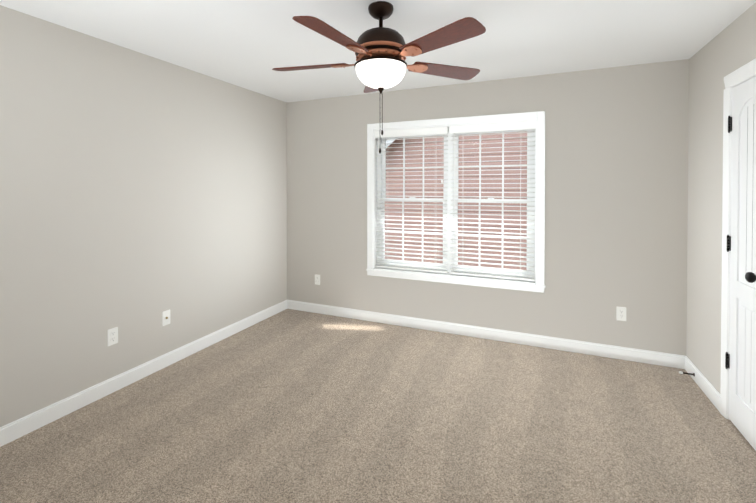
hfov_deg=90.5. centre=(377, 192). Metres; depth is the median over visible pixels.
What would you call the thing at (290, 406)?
floor
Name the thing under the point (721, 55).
wall
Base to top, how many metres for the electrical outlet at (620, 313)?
0.115 m
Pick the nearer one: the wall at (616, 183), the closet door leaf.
the closet door leaf
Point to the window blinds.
(507, 126)
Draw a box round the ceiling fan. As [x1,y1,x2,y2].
[272,1,485,152]
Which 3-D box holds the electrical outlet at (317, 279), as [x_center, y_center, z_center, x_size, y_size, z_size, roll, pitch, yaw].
[-0.694,1.000,4.287,0.070,0.115,0.008,0,1,23]
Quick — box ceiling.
[0,0,755,102]
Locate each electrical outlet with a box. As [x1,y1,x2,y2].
[107,327,117,345]
[162,309,169,325]
[315,274,319,284]
[616,306,625,320]
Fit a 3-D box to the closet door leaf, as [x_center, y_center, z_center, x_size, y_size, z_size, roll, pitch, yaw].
[2.061,0.381,2.115,0.107,2.027,0.435,0,1,23]
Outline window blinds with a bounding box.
[374,121,535,280]
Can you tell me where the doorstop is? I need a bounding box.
[679,371,694,376]
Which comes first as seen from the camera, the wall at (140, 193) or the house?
the wall at (140, 193)
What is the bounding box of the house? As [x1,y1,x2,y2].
[385,131,526,269]
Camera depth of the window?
3.74 m
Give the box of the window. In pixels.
[366,111,545,292]
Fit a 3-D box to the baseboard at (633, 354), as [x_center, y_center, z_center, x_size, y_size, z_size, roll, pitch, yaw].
[0.675,1.336,3.705,3.823,0.105,0.014,0,1,23]
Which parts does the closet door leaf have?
closet door leaf hardware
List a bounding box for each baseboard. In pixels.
[0,300,286,446]
[287,300,684,368]
[685,356,719,411]
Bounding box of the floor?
[0,309,755,502]
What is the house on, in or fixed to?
on the ground
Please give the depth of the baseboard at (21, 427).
2.65 m
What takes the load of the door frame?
attached to the wall at (721, 55)
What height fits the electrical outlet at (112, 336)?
0.115 m
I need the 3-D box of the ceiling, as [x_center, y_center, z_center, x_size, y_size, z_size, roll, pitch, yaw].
[0.184,-1.089,1.694,4.753,0.120,4.330,0,1,23]
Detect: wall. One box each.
[0,5,286,426]
[287,59,688,355]
[686,3,755,392]
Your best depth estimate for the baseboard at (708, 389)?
2.62 m
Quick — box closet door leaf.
[725,76,755,450]
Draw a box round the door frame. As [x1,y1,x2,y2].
[720,58,755,419]
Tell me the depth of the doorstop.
2.79 m
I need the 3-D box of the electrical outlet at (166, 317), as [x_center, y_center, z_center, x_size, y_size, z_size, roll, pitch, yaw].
[-1.690,1.006,3.003,0.017,0.115,0.070,0,1,23]
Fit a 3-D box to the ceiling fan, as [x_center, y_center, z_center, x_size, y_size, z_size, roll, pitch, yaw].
[-0.015,-0.625,2.083,1.241,0.817,1.235,0,1,23]

